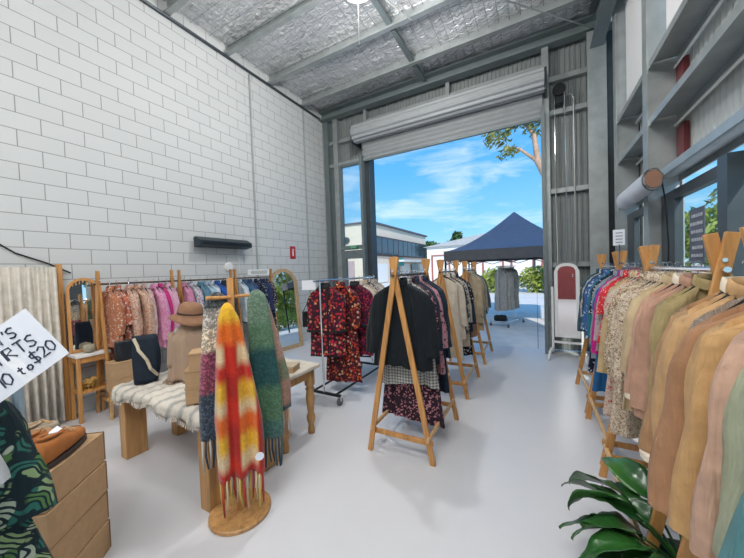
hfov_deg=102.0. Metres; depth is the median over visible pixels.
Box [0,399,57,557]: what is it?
shirt
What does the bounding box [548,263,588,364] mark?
mirror
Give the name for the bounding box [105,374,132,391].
shoe box
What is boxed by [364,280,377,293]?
blouse
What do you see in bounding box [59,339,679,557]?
floor
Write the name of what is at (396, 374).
tunic
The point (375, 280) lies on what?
blouse
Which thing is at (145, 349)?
handbag
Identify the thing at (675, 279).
cardigan
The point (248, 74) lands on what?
trim
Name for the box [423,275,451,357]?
jacket
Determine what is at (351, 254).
door
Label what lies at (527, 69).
trim
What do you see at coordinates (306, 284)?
card
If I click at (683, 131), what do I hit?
trim
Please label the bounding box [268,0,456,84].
beam
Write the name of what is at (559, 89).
chain
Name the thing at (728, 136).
trim
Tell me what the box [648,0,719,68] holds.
trim
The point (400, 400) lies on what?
dress
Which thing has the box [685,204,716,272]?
tree
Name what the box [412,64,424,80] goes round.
trim
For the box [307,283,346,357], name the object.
kimono
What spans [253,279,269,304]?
blouse
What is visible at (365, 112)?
trim
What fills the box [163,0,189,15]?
beam
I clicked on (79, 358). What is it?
console table
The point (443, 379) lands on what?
dress
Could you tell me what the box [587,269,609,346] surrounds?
blouse
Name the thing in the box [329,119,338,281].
trim
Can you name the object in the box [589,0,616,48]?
beam
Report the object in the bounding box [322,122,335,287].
trim
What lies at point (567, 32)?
beam
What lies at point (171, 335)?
garment
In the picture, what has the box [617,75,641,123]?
trim
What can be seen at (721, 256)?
clothes rack
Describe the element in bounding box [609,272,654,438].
dress
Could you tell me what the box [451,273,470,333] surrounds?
blouse
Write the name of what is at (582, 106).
trim
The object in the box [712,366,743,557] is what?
blouse
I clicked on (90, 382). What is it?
basket
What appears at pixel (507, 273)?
gown
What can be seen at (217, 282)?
blouse
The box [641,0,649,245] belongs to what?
trim
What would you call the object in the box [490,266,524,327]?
rack
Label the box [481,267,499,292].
bush
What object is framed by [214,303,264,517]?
scarf
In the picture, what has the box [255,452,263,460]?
tag
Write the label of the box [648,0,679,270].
trim
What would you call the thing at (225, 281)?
blouse
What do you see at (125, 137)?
wall
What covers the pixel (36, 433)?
shoe
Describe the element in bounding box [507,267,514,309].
gown
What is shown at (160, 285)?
blouse
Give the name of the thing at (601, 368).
jacket
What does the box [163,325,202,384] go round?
poncho
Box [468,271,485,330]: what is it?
dress
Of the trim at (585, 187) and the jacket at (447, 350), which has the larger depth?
the trim at (585, 187)
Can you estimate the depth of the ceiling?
5.25 m
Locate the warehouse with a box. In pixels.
[423,233,542,280]
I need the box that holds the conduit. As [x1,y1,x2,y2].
[563,93,576,263]
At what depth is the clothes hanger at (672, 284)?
1.60 m
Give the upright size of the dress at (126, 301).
1.182 m
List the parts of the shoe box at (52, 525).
lid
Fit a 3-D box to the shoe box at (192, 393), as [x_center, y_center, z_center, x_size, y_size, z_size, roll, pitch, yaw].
[-1.248,0.836,2.271,0.248,0.124,0.178,-3,2,-19]
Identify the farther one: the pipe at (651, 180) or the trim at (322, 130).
the trim at (322, 130)
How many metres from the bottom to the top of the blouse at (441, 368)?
0.949 m
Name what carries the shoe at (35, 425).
on the shoe box
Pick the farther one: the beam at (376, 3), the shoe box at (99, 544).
the beam at (376, 3)
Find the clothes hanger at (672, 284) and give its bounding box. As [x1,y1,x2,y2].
[658,261,694,292]
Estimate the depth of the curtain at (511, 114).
6.09 m
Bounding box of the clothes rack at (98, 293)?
[92,270,175,416]
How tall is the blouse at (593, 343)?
0.775 m
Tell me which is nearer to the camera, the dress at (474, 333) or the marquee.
the dress at (474, 333)
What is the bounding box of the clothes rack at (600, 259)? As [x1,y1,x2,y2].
[575,251,620,412]
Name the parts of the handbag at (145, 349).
trim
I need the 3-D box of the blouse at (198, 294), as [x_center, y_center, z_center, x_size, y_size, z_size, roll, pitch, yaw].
[-2.699,0.365,4.497,0.569,0.649,0.124,-1,2,25]
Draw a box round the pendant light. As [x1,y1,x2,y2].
[347,0,410,43]
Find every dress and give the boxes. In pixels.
[108,285,132,359]
[124,285,142,335]
[260,278,273,317]
[265,278,277,331]
[382,277,444,428]
[422,276,449,392]
[455,273,473,355]
[467,270,477,337]
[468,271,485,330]
[587,269,614,372]
[592,269,629,391]
[603,270,656,414]
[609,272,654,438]
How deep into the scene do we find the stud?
6.33 m
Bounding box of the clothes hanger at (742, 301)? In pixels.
[727,299,743,309]
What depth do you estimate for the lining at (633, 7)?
3.94 m
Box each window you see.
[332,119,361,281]
[627,207,643,269]
[661,150,743,276]
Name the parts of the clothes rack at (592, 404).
leg, leg, rail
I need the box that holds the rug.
[111,370,199,431]
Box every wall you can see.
[0,0,326,420]
[339,22,611,351]
[638,0,743,271]
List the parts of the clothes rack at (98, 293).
leg, leg, rail, leg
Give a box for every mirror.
[65,278,103,353]
[272,269,303,350]
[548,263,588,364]
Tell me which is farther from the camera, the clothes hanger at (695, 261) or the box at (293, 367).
the box at (293, 367)
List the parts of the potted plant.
pot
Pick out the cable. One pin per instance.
(0, 244)
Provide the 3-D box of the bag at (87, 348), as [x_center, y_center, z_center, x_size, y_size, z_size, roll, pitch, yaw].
[-3.276,0.799,3.485,0.116,0.105,0.116,-1,2,29]
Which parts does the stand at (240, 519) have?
arm, arm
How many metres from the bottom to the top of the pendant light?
0.458 m
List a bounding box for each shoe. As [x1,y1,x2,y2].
[28,419,59,430]
[30,426,61,442]
[35,425,86,468]
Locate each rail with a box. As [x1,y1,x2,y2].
[635,0,723,123]
[636,54,743,164]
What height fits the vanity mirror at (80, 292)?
0.861 m
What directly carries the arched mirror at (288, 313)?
on the floor
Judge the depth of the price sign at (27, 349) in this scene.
1.03 m
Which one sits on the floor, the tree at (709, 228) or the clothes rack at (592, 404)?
the clothes rack at (592, 404)
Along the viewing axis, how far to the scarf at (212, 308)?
1.93 m
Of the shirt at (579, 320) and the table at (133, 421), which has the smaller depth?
the table at (133, 421)
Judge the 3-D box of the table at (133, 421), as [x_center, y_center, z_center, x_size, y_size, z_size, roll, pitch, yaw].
[-1.531,1.260,2.636,1.400,0.648,0.665,-1,2,29]
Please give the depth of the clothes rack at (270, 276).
5.15 m
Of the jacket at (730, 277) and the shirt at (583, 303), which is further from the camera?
the shirt at (583, 303)
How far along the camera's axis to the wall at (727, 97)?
2.52 m
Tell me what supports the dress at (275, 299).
hanging from the clothes hanger
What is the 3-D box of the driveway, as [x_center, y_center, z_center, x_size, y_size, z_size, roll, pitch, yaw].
[12.019,0.121,42.791,100.000,0.120,73.450,-1,2,29]
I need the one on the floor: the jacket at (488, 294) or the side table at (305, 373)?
the side table at (305, 373)
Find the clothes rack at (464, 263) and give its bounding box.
[449,261,492,364]
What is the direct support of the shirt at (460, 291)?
hanging from the clothes hanger
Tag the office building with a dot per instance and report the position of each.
(406, 245)
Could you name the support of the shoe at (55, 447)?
on the shoe box at (68, 473)
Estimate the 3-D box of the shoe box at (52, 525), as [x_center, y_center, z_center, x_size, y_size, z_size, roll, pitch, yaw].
[-1.652,1.176,1.573,0.234,0.175,0.408,-2,2,-11]
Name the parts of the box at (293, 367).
lid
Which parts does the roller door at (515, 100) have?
guide rail, rail, guide rail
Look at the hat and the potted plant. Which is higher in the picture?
the hat
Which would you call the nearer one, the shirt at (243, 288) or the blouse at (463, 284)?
the blouse at (463, 284)
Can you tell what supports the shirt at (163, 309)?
hanging from the clothes hanger
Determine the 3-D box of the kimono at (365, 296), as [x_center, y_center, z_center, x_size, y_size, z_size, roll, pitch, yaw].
[-0.219,0.532,4.044,0.527,1.010,0.202,-2,2,17]
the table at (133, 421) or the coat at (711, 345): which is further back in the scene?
the table at (133, 421)
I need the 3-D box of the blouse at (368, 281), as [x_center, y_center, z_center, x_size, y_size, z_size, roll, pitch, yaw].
[-0.059,0.384,4.505,0.551,0.749,0.148,-1,2,32]
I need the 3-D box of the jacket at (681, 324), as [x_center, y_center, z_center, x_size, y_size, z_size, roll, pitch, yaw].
[1.276,0.361,1.000,0.518,0.729,0.120,-1,2,31]
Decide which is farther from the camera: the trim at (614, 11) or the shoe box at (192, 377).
the trim at (614, 11)
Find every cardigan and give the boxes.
[443,273,468,328]
[624,272,707,408]
[630,273,711,418]
[687,296,743,332]
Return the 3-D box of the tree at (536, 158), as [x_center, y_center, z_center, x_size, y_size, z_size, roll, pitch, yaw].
[8.901,-4.434,14.865,6.531,10.704,2.750,-1,2,29]
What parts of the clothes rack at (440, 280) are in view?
leg, leg, leg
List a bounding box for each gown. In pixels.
[494,267,507,310]
[503,267,510,310]
[505,267,512,309]
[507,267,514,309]
[510,267,516,308]
[512,267,519,307]
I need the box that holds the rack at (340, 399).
[313,276,378,405]
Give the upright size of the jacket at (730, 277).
0.749 m
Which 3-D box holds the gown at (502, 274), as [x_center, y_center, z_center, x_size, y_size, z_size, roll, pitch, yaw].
[3.488,0.283,8.160,0.128,1.189,0.381,-3,2,-37]
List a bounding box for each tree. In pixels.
[426,240,439,258]
[448,230,465,241]
[481,121,541,176]
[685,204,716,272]
[703,188,716,226]
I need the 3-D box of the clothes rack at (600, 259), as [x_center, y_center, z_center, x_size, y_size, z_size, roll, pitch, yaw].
[2.740,0.558,3.466,0.614,1.717,1.000,-1,2,29]
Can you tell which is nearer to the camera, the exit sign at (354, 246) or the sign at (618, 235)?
the sign at (618, 235)
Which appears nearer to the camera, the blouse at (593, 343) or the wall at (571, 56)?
the blouse at (593, 343)
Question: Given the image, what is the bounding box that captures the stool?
[107,391,146,420]
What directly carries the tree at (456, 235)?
on the driveway
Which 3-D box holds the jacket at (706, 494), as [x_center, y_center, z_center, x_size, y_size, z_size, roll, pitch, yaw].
[1.081,0.369,0.684,0.529,0.715,0.131,-1,2,25]
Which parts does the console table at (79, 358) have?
leg, leg, leg, leg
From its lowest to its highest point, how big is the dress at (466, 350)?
1.168 m
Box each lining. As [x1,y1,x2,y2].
[625,0,641,99]
[666,0,682,29]
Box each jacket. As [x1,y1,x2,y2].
[366,277,439,371]
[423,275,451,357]
[457,273,475,331]
[473,271,488,315]
[474,271,490,313]
[596,270,635,372]
[651,278,743,438]
[689,330,743,557]
[694,277,743,306]
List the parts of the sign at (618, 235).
clip stem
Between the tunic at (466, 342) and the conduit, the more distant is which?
the conduit
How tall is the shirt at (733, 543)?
0.894 m
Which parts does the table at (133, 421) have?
leg, leg, leg, leg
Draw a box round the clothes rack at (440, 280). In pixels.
[436,259,479,399]
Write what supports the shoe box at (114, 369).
on the shoe box at (110, 382)
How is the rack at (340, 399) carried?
on the floor
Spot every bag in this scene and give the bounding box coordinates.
[82,344,95,352]
[494,315,506,320]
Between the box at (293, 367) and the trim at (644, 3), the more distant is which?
the trim at (644, 3)
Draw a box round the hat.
[168,302,202,325]
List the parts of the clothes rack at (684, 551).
leg, leg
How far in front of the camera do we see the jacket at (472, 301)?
4.25 m
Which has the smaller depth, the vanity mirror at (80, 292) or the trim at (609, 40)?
the vanity mirror at (80, 292)
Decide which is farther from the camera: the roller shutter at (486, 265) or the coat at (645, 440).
the roller shutter at (486, 265)
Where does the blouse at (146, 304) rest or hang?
hanging from the clothes hanger
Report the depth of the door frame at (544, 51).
5.46 m
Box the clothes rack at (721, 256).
[599,231,740,550]
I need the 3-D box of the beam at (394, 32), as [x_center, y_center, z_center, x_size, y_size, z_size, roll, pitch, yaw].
[0.555,-4.188,5.418,0.090,0.050,0.870,-1,2,29]
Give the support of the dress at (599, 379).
hanging from the clothes hanger
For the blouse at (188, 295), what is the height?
0.728 m
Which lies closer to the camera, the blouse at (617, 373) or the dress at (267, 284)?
the blouse at (617, 373)
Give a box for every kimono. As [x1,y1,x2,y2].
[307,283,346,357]
[326,282,362,382]
[347,281,373,356]
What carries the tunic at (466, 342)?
hanging from the clothes hanger
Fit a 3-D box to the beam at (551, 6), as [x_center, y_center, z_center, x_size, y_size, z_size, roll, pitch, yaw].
[0.993,-4.265,5.757,6.075,0.205,0.160,-1,2,29]
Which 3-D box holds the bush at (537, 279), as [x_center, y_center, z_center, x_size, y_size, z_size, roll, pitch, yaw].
[9.904,-0.003,18.082,2.139,1.767,1.749,-1,2,29]
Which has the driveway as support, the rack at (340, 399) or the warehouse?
the warehouse
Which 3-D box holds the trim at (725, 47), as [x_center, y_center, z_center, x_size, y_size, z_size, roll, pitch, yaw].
[2.336,-1.587,1.873,0.235,0.070,2.800,-1,2,29]
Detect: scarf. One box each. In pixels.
[199,292,227,473]
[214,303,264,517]
[247,289,283,467]
[267,304,291,439]
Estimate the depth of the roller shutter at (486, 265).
35.50 m
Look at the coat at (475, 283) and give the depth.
5.01 m
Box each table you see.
[67,348,110,423]
[112,387,280,512]
[248,354,319,453]
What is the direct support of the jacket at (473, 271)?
hanging from the clothes hanger
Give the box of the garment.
[167,332,174,367]
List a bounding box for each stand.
[55,264,70,420]
[205,278,270,536]
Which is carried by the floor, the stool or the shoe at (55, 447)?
the stool
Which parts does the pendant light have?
lamp shade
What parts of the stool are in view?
leg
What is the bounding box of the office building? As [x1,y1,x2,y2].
[345,222,426,284]
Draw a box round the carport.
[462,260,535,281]
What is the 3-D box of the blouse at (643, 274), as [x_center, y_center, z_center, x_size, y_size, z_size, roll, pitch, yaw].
[1.887,0.322,2.025,0.531,0.749,0.124,-1,2,32]
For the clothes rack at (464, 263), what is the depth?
5.02 m
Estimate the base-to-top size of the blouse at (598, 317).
0.729 m
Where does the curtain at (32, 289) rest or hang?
hanging from the wooden stand at (58, 266)
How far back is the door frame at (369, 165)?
7.25 m
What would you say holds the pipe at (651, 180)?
attached to the wall at (727, 97)
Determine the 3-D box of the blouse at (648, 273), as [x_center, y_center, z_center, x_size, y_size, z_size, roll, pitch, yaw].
[1.848,0.317,1.920,0.529,0.729,0.136,-1,2,23]
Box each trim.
[140,0,319,119]
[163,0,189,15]
[248,74,258,278]
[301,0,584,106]
[302,110,310,293]
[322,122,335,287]
[322,130,328,282]
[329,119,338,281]
[329,137,350,146]
[330,158,358,168]
[363,109,368,121]
[367,64,540,119]
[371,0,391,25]
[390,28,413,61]
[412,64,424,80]
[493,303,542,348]
[501,0,593,28]
[549,67,586,85]
[549,102,587,117]
[551,184,588,194]
[552,261,589,266]
[606,30,614,265]
[612,5,618,250]
[616,0,638,268]
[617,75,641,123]
[618,127,642,163]
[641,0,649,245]
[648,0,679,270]
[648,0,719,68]
[649,0,743,125]
[660,107,743,181]
[676,54,688,82]
[677,120,689,156]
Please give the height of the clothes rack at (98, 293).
1.715 m
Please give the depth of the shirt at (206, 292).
4.49 m
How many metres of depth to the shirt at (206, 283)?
4.63 m
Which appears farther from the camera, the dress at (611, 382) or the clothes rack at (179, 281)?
the clothes rack at (179, 281)
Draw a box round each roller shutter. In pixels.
[433,256,448,279]
[458,262,470,275]
[484,261,501,274]
[513,260,531,279]
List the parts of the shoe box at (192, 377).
lid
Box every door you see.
[342,250,361,285]
[350,66,548,353]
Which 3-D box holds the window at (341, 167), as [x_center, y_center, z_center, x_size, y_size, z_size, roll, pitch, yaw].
[-0.477,-1.339,7.646,0.930,5.500,0.180,-1,2,29]
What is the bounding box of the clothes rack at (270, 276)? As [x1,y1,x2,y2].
[233,269,279,351]
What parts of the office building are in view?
door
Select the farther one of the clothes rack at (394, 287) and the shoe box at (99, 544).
the clothes rack at (394, 287)
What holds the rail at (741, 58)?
attached to the wall at (727, 97)
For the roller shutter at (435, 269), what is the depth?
38.70 m
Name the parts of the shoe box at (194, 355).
lid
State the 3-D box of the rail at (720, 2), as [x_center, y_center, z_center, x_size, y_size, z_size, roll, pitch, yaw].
[1.393,-2.010,-0.026,0.022,0.026,9.750,-1,2,29]
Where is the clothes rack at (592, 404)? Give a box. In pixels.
[585,246,650,464]
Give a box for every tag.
[49,426,61,433]
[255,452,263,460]
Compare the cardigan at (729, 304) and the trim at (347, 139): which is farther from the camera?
the trim at (347, 139)
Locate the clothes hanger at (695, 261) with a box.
[670,261,702,290]
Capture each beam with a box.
[223,0,325,55]
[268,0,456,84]
[318,13,595,122]
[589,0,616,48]
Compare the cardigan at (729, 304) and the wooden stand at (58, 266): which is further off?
the wooden stand at (58, 266)
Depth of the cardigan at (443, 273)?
3.88 m
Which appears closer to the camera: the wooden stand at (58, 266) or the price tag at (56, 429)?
the price tag at (56, 429)
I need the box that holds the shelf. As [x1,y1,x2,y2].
[72,382,106,393]
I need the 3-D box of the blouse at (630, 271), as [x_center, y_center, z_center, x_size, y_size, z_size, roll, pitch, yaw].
[2.182,0.301,2.453,0.527,0.749,0.153,-1,2,31]
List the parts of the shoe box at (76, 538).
lid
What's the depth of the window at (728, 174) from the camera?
1.99 m
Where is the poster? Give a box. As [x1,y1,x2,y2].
[689,205,704,262]
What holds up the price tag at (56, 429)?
on the shoe at (55, 447)
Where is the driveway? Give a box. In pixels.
[380,282,589,352]
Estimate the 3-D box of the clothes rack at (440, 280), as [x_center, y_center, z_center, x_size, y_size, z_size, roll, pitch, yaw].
[1.074,0.598,4.128,0.614,1.717,0.920,-1,2,29]
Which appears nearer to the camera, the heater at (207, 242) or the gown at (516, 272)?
the heater at (207, 242)
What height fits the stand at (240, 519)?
1.585 m
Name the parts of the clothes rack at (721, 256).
leg, leg, rail, leg, leg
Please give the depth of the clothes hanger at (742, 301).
0.94 m
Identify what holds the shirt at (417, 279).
hanging from the clothes hanger
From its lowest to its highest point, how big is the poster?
0.450 m
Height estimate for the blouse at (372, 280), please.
0.749 m
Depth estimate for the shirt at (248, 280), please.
5.36 m
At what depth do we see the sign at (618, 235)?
2.90 m
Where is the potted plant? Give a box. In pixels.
[558,457,681,557]
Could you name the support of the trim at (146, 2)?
attached to the wall at (125, 137)
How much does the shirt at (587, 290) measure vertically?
0.789 m
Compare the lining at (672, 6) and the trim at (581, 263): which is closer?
the lining at (672, 6)
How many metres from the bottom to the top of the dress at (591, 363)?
1.111 m
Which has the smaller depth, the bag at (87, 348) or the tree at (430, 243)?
the bag at (87, 348)
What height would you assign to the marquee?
3.193 m
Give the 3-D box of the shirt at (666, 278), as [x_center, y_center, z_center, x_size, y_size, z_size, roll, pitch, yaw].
[1.700,0.378,1.667,0.523,0.828,0.138,-1,2,25]
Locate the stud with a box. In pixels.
[445,82,450,95]
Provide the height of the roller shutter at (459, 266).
3.200 m
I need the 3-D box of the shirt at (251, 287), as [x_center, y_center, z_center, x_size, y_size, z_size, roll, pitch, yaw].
[-2.241,0.387,5.327,0.553,0.769,0.133,-1,2,25]
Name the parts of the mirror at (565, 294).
post, glass, frame, post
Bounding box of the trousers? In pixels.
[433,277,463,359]
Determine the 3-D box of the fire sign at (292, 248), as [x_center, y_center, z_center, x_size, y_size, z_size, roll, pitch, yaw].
[-1.797,-0.601,6.839,0.016,0.280,0.170,-1,2,29]
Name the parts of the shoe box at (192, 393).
lid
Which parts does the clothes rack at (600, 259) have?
leg, leg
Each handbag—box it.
[114,339,131,361]
[131,334,160,384]
[302,282,322,326]
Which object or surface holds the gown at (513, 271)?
hanging from the clothes hanger
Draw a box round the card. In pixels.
[302,280,315,289]
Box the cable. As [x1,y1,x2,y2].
[0,244,70,272]
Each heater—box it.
[193,236,251,270]
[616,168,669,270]
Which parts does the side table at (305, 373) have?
leg, leg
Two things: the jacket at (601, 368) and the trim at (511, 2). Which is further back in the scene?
the trim at (511, 2)
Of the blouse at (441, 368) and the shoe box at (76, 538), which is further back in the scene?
the blouse at (441, 368)
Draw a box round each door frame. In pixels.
[365,160,377,279]
[541,46,553,351]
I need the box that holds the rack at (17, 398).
[10,386,25,419]
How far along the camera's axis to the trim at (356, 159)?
7.63 m
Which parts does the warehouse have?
door frame, door frame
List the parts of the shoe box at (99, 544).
lid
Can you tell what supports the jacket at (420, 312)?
hanging from the clothes hanger
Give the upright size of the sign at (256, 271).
0.100 m
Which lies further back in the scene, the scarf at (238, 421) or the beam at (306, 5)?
the beam at (306, 5)
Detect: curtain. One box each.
[0,267,65,422]
[362,94,541,159]
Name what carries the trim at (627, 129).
attached to the wall at (727, 97)
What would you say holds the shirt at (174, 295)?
hanging from the clothes hanger
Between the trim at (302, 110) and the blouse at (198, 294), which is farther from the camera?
the trim at (302, 110)
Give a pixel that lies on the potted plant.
(615, 538)
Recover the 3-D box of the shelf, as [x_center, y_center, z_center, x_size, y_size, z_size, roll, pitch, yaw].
[-3.302,1.286,3.545,0.220,0.030,0.280,-1,2,29]
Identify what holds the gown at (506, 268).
hanging from the clothes hanger
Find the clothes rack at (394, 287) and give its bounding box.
[368,257,458,466]
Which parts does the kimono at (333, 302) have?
cuff trim, hem trim, trim, cuff trim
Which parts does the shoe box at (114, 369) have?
lid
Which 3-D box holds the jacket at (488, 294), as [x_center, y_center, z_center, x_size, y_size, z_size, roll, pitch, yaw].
[1.902,0.245,5.644,0.610,0.789,0.133,-1,2,30]
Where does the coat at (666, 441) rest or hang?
hanging from the clothes hanger
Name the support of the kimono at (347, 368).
hanging from the clothes hanger
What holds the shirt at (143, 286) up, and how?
hanging from the clothes hanger
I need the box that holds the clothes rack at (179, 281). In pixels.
[176,269,232,302]
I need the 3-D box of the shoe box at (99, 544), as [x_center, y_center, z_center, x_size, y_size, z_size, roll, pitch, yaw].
[-1.640,1.529,1.583,0.234,0.175,0.408,-2,2,-11]
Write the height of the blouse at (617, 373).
0.749 m
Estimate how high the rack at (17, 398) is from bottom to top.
1.397 m
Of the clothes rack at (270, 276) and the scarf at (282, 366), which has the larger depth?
the clothes rack at (270, 276)
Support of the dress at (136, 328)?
hanging from the clothes hanger
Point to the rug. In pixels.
(166, 401)
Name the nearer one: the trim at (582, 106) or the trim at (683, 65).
the trim at (683, 65)
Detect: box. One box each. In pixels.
[32,461,107,549]
[40,431,105,513]
[50,489,108,557]
[76,519,111,557]
[104,359,132,378]
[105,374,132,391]
[184,366,199,387]
[184,386,198,404]
[188,348,200,369]
[286,362,299,372]
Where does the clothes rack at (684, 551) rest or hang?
on the floor
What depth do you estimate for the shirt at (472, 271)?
5.29 m
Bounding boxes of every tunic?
[382,277,438,389]
[453,273,472,346]
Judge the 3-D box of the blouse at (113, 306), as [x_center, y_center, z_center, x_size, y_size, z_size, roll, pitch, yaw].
[-3.138,0.454,3.631,0.553,0.749,0.143,-1,2,32]
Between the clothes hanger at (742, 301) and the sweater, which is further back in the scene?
the sweater
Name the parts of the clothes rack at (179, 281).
leg, leg, rail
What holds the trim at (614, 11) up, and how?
attached to the wall at (727, 97)
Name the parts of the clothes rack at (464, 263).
leg, leg, leg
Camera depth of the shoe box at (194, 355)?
2.17 m
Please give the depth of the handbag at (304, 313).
3.93 m
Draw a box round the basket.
[82,376,101,389]
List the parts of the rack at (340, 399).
rail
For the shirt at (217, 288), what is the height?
0.848 m
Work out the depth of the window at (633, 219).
4.02 m
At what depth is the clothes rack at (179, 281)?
4.35 m
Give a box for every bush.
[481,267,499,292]
[519,265,543,292]
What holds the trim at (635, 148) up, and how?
attached to the wall at (727, 97)
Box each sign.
[0,309,68,402]
[247,269,268,274]
[290,246,295,258]
[349,245,357,248]
[613,229,624,264]
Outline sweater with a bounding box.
[648,274,733,398]
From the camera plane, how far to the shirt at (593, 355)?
2.96 m
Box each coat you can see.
[460,272,483,322]
[638,276,743,462]
[647,303,743,516]
[668,314,743,540]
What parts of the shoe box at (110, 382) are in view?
lid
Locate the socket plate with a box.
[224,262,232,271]
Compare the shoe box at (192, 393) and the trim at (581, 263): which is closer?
the shoe box at (192, 393)
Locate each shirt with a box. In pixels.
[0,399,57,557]
[0,455,10,484]
[141,284,157,335]
[149,283,170,347]
[163,283,180,330]
[196,281,210,302]
[203,281,215,292]
[208,281,220,291]
[236,279,249,321]
[242,279,254,322]
[243,279,259,322]
[409,276,443,364]
[443,273,467,339]
[472,271,486,317]
[577,268,602,331]
[582,268,615,331]
[582,269,606,338]
[589,269,621,358]
[620,272,692,412]
[717,491,743,557]
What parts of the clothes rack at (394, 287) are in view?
leg, rail, leg, leg, leg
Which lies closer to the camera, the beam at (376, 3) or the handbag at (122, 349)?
the handbag at (122, 349)
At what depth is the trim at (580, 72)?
5.37 m
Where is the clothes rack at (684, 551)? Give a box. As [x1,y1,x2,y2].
[676,227,743,557]
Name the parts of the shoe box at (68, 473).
lid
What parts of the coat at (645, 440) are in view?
cuff trim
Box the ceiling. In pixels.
[164,0,611,111]
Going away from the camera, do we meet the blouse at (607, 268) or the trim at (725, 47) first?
the trim at (725, 47)
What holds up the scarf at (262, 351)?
hanging from the stand at (240, 519)
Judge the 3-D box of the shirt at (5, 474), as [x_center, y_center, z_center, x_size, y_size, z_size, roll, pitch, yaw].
[-1.404,0.693,0.755,0.165,0.853,0.643,-1,2,40]
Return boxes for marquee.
[444,212,542,270]
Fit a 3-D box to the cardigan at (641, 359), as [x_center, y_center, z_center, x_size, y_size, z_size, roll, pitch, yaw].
[1.627,0.365,1.507,0.533,0.789,0.136,-1,2,27]
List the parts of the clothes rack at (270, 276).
leg, leg, rail, leg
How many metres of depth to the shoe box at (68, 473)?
1.60 m
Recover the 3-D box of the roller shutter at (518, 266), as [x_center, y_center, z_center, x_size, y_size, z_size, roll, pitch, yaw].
[16.965,-1.496,33.971,2.000,3.200,0.050,-1,2,29]
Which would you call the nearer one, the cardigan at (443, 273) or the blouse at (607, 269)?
the blouse at (607, 269)
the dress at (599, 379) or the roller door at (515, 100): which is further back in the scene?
the roller door at (515, 100)
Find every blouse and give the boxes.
[102,285,125,347]
[132,284,154,334]
[157,283,173,331]
[175,282,194,303]
[187,282,203,309]
[214,280,226,295]
[221,280,236,312]
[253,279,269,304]
[357,280,374,296]
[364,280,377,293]
[366,279,382,289]
[367,280,379,291]
[374,279,384,287]
[419,276,447,374]
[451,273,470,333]
[580,268,612,316]
[585,269,608,334]
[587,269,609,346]
[591,269,636,353]
[593,270,623,350]
[600,270,631,335]
[603,271,654,375]
[610,271,673,378]
[612,272,668,393]
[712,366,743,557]
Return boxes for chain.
[552,83,566,264]
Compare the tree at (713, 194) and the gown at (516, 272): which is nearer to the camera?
the gown at (516, 272)
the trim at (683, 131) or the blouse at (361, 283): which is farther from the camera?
the blouse at (361, 283)

